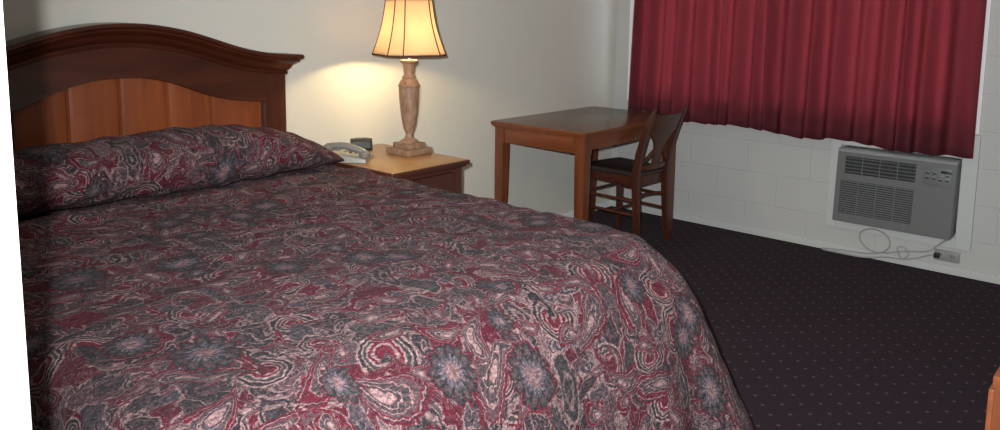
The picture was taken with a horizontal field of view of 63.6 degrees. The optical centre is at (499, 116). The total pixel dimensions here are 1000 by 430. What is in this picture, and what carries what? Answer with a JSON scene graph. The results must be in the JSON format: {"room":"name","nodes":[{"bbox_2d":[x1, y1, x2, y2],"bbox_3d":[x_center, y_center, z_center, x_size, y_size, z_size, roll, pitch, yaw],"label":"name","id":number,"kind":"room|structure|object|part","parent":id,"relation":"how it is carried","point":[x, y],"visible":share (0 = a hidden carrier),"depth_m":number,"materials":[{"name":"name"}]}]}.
{"room":"hotel room","nodes":[
{"label":"hotel room","id":0,"kind":"room"},
{"bbox_2d":[0,0,31,429],"bbox_3d":[-0.937,0.032,1.134,3.500,2.440,0.120,7,10,41],"label":"wall","id":1,"kind":"structure","parent":0,"point":[15,409],"depth_m":0.83,"materials":[{"name":"white paint"}]},
{"bbox_2d":[2,0,616,214],"bbox_3d":[-0.776,-0.354,4.019,0.120,2.440,4.690,7,10,41],"label":"wall","id":2,"kind":"structure","parent":0,"point":[504,59],"depth_m":4.47,"materials":[{"name":"beige paint"}]},
{"bbox_2d":[561,200,610,217],"bbox_3d":[-0.705,0.835,4.174,0.014,0.045,4.556,7,10,41],"label":"baseboard","id":3,"kind":"structure","parent":2,"relation":"attached to","point":[605,204],"depth_m":5.74,"materials":[{"name":"white paint"}]},
{"bbox_2d":[591,206,999,429],"bbox_3d":[0.339,1.177,2.264,4.450,0.100,6.700,7,10,41],"label":"floor","id":4,"kind":"structure","parent":0,"point":[806,337],"depth_m":3.63,"materials":[{"name":"carpet"}]},
{"bbox_2d":[5,22,303,150],"bbox_3d":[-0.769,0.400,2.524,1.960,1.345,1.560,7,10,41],"label":"headboard","id":5,"kind":"object","parent":4,"relation":"on","point":[85,82],"visible":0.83,"depth_m":3.09,"materials":[{"name":"brown wood"}]},
{"bbox_3d":[-1.476,0.230,3.135,0.060,0.801,1.240,7,10,41],"label":"headboard panel","id":6,"kind":"part","parent":5,"relation":"part of","materials":[{"name":"brown wood"}]},
{"bbox_3d":[-1.029,0.359,3.645,0.080,1.120,0.112,7,10,41],"label":"headboard post","id":7,"kind":"part","parent":5,"relation":"part of","materials":[{"name":"brown wood"}]},
{"bbox_2d":[17,164,754,429],"bbox_3d":[-0.594,0.708,2.414,2.241,0.768,2.038,7,10,41],"label":"bedspread","id":8,"kind":"object","parent":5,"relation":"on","point":[327,296],"visible":0.93,"depth_m":1.95,"materials":[{"name":"fabric"}]},
{"bbox_2d":[13,124,343,217],"bbox_3d":[-1.258,0.165,2.945,0.400,0.232,1.620,7,10,41],"label":"pillow","id":9,"kind":"object","parent":8,"relation":"on","point":[101,170],"visible":0.97,"depth_m":2.78,"materials":[{"name":"fabric"}]},
{"bbox_2d":[331,144,469,192],"bbox_3d":[-0.533,0.544,3.815,0.626,0.720,0.475,7,10,41],"label":"nightstand","id":10,"kind":"object","parent":4,"relation":"on","point":[439,171],"visible":0.25,"depth_m":3.65,"materials":[{"name":"wood"}]},
{"bbox_2d":[324,142,373,162],"bbox_3d":[-0.690,0.151,3.686,0.217,0.090,0.169,1,8,3],"label":"telephone","id":11,"kind":"object","parent":10,"relation":"on","point":[351,153],"visible":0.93,"depth_m":3.62,"materials":[{"name":"white plastic"}]},
{"bbox_2d":[350,137,372,149],"bbox_3d":[-0.681,0.131,3.959,0.104,0.058,0.082,-1,8,-13],"label":"alarm clock","id":12,"kind":"object","parent":10,"relation":"on","point":[364,142],"visible":0.88,"depth_m":3.93,"materials":[{"name":"black plastic"}]},
{"bbox_3d":[-0.529,0.205,3.770,0.625,0.032,0.475,7,10,41],"label":"edge moulding","id":13,"kind":"part","parent":10,"relation":"part of","materials":[{"name":"brown wood"}]},
{"bbox_2d":[372,0,446,156],"bbox_3d":[-0.433,-0.194,3.839,0.304,0.738,0.304,-4,9,-30],"label":"table lamp","id":14,"kind":"object","parent":10,"relation":"on","point":[408,29],"visible":1,"depth_m":3.74,"materials":[{"name":"beige stone"}]},
{"bbox_3d":[-0.434,-0.076,3.855,0.106,0.398,0.106,7,10,41],"label":"urn stem","id":15,"kind":"part","parent":14,"relation":"part of","materials":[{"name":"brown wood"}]},
{"bbox_3d":[-0.430,-0.425,3.808,0.294,0.261,0.294,-4,9,-30],"label":"lamp shade","id":16,"kind":"part","parent":14,"relation":"part of","materials":[{"name":"beige fabric"}]},
{"bbox_3d":[-0.430,-0.426,3.808,0.304,0.270,0.304,-4,9,-30],"label":"shade trim","id":17,"kind":"part","parent":14,"relation":"part of","materials":[{"name":"beige fabric"}]},
{"bbox_3d":[-0.327,0.350,3.607,0.024,0.165,0.325,7,10,41],"label":"drawer","id":18,"kind":"part","parent":10,"relation":"part of","materials":[{"name":"brown wood"}]},
{"bbox_2d":[491,106,675,230],"bbox_3d":[0.554,0.379,5.016,0.696,0.753,1.070,7,10,41],"label":"desk","id":19,"kind":"object","parent":4,"relation":"on","point":[581,132],"visible":0.73,"depth_m":4.72,"materials":[{"name":"laminate"}]},
{"bbox_3d":[0.018,0.410,4.872,0.072,0.717,0.072,7,10,41],"label":"leg","id":20,"kind":"part","parent":19,"relation":"part of","materials":[{"name":"brown wood"}]},
{"bbox_3d":[0.558,0.026,4.968,0.696,0.033,1.070,7,10,41],"label":"edge moulding","id":21,"kind":"part","parent":19,"relation":"part of","materials":[{"name":"brown wood"}]},
{"bbox_3d":[0.453,0.467,4.490,0.072,0.717,0.072,7,10,41],"label":"leg","id":22,"kind":"part","parent":19,"relation":"part of","materials":[{"name":"brown wood"}]},
{"bbox_3d":[0.635,0.325,5.563,0.072,0.717,0.072,7,10,41],"label":"leg","id":23,"kind":"part","parent":19,"relation":"part of","materials":[{"name":"brown wood"}]},
{"bbox_3d":[1.070,0.382,5.181,0.072,0.717,0.072,7,10,41],"label":"leg","id":24,"kind":"part","parent":19,"relation":"part of","materials":[{"name":"brown wood"}]},
{"bbox_2d":[588,104,688,240],"bbox_3d":[0.817,0.335,4.973,0.364,0.858,0.547,-7,11,-44],"label":"chair","id":25,"kind":"object","parent":4,"relation":"on","point":[624,172],"visible":0.92,"depth_m":4.88,"materials":[{"name":"wood"}]},
{"bbox_3d":[0.551,0.538,5.040,0.033,0.432,0.038,-7,11,-44],"label":"leg","id":26,"kind":"part","parent":25,"relation":"part of","materials":[{"name":"brown wood"}]},
{"bbox_3d":[0.780,0.511,5.263,0.033,0.432,0.038,-7,11,-44],"label":"leg","id":27,"kind":"part","parent":25,"relation":"part of","materials":[{"name":"brown wood"}]},
{"bbox_3d":[0.783,0.356,5.010,0.313,0.057,0.374,-7,11,-44],"label":"seat frame","id":28,"kind":"part","parent":25,"relation":"part of","materials":[{"name":"brown wood"}]},
{"bbox_3d":[0.773,0.309,5.015,0.364,0.034,0.420,-7,11,-44],"label":"seat","id":29,"kind":"part","parent":25,"relation":"part of","materials":[{"name":"leather"}]},
{"bbox_3d":[0.843,0.368,4.729,0.035,0.858,0.158,-7,11,-44],"label":"post","id":30,"kind":"part","parent":25,"relation":"part of","materials":[{"name":"brown wood"}]},
{"bbox_3d":[0.924,0.296,4.858,0.282,0.030,0.037,-7,11,-44],"label":"rail","id":31,"kind":"part","parent":25,"relation":"part of","materials":[{"name":"brown wood"}]},
{"bbox_3d":[0.982,0.035,4.767,0.301,0.112,0.083,-7,11,-44],"label":"rail","id":32,"kind":"part","parent":25,"relation":"part of","materials":[{"name":"brown wood"}]},
{"bbox_3d":[1.063,0.342,4.943,0.035,0.858,0.158,-7,11,-44],"label":"post","id":33,"kind":"part","parent":25,"relation":"part of","materials":[{"name":"brown wood"}]},
{"bbox_2d":[985,367,999,429],"bbox_3d":[1.509,0.819,1.860,0.549,0.745,1.240,7,10,41],"label":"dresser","id":34,"kind":"object","parent":4,"relation":"on","point":[992,422],"visible":1,"depth_m":1.51,"materials":[{"name":"brown wood"}]},
{"bbox_3d":[1.132,0.595,1.769,0.012,0.205,0.585,7,10,41],"label":"drawer","id":35,"kind":"part","parent":34,"relation":"part of","materials":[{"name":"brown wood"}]},
{"bbox_2d":[611,0,999,275],"bbox_3d":[2.187,-0.400,4.632,3.740,2.440,0.160,7,10,41],"label":"wall","id":36,"kind":"structure","parent":0,"point":[766,180],"depth_m":5.03,"materials":[{"name":"white paint"}]},
{"bbox_2d":[611,200,999,283],"bbox_3d":[2.115,0.794,4.727,3.500,0.045,0.014,7,10,41],"label":"baseboard","id":37,"kind":"structure","parent":36,"relation":"attached to","point":[961,272],"depth_m":4.87,"materials":[{"name":"paint"}]},
{"bbox_2d":[627,0,991,133],"bbox_3d":[1.759,-0.698,4.927,2.185,1.370,0.115,7,10,41],"label":"window","id":38,"kind":"structure","parent":36,"relation":"in","point":[989,2],"depth_m":4.24,"materials":[{"name":"white paint"}]},
{"bbox_2d":[832,145,961,239],"bbox_3d":[2.312,0.401,4.636,0.619,0.424,0.415,7,10,41],"label":"air conditioner","id":39,"kind":"object","parent":36,"relation":"attached to","point":[912,193],"visible":0.98,"depth_m":4.48,"materials":[{"name":"grey plastic"}]},
{"bbox_2d":[838,179,913,223],"bbox_3d":[2.124,0.475,4.561,0.392,0.193,0.029,7,10,41],"label":"grille","id":40,"kind":"object","parent":39,"relation":"attached to","point":[870,200],"depth_m":4.55,"materials":[{"name":"grey plastic"}]},
{"bbox_2d":[845,156,916,180],"bbox_3d":[2.142,0.290,4.540,0.374,0.099,0.024,7,10,41],"label":"vent","id":41,"kind":"object","parent":39,"relation":"attached to","point":[870,168],"depth_m":4.54,"materials":[{"name":"grey plastic"}]},
{"bbox_2d":[821,228,947,259],"bbox_3d":[2.191,0.724,4.609,0.678,0.206,0.052,7,10,41],"label":"power cord","id":42,"kind":"object","parent":39,"relation":"attached to","point":[936,254],"visible":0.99,"depth_m":4.59,"materials":[{"name":"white plastic"}]},
{"bbox_3d":[2.354,0.326,4.340,0.138,0.103,0.014,7,10,41],"label":"control panel","id":43,"kind":"part","parent":39,"relation":"part of","materials":[{"name":"grey plastic"}]},
{"bbox_2d":[826,135,980,250],"bbox_3d":[2.251,0.373,4.548,0.765,0.630,0.022,7,10,41],"label":"trim","id":44,"kind":"structure","parent":36,"relation":"attached to","point":[962,240],"depth_m":4.36,"materials":[{"name":"paint"}]},
{"bbox_2d":[934,248,959,263],"bbox_3d":[2.452,0.764,4.423,0.127,0.062,0.012,7,10,41],"label":"wall outlet","id":45,"kind":"object","parent":36,"relation":"attached to","point":[948,256],"visible":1,"depth_m":4.42,"materials":[{"name":"plastic"}]},
{"bbox_2d":[938,251,944,258],"bbox_3d":[2.427,0.761,4.441,0.042,0.042,0.004,7,10,41],"label":"socket","id":46,"kind":"object","parent":45,"relation":"attached to","point":[942,253],"depth_m":4.43,"materials":[{"name":"plastic"}]},
{"bbox_2d":[949,254,956,260],"bbox_3d":[2.474,0.767,4.400,0.042,0.042,0.004,7,10,41],"label":"socket","id":47,"kind":"object","parent":45,"relation":"attached to","point":[952,257],"depth_m":4.40,"materials":[{"name":"plastic"}]},
{"bbox_3d":[1.746,-1.427,4.723,2.320,0.030,0.102,7,10,41],"label":"curtain rod","id":48,"kind":"object","parent":36,"relation":"attached to","visible":0},
{"bbox_2d":[628,0,986,158],"bbox_3d":[1.675,-0.636,4.796,2.120,1.550,0.124,7,10,41],"label":"curtain","id":49,"kind":"object","parent":48,"relation":"hanging from","point":[891,75],"visible":0.99,"depth_m":4.67,"materials":[{"name":"red fabric"}]}
]}

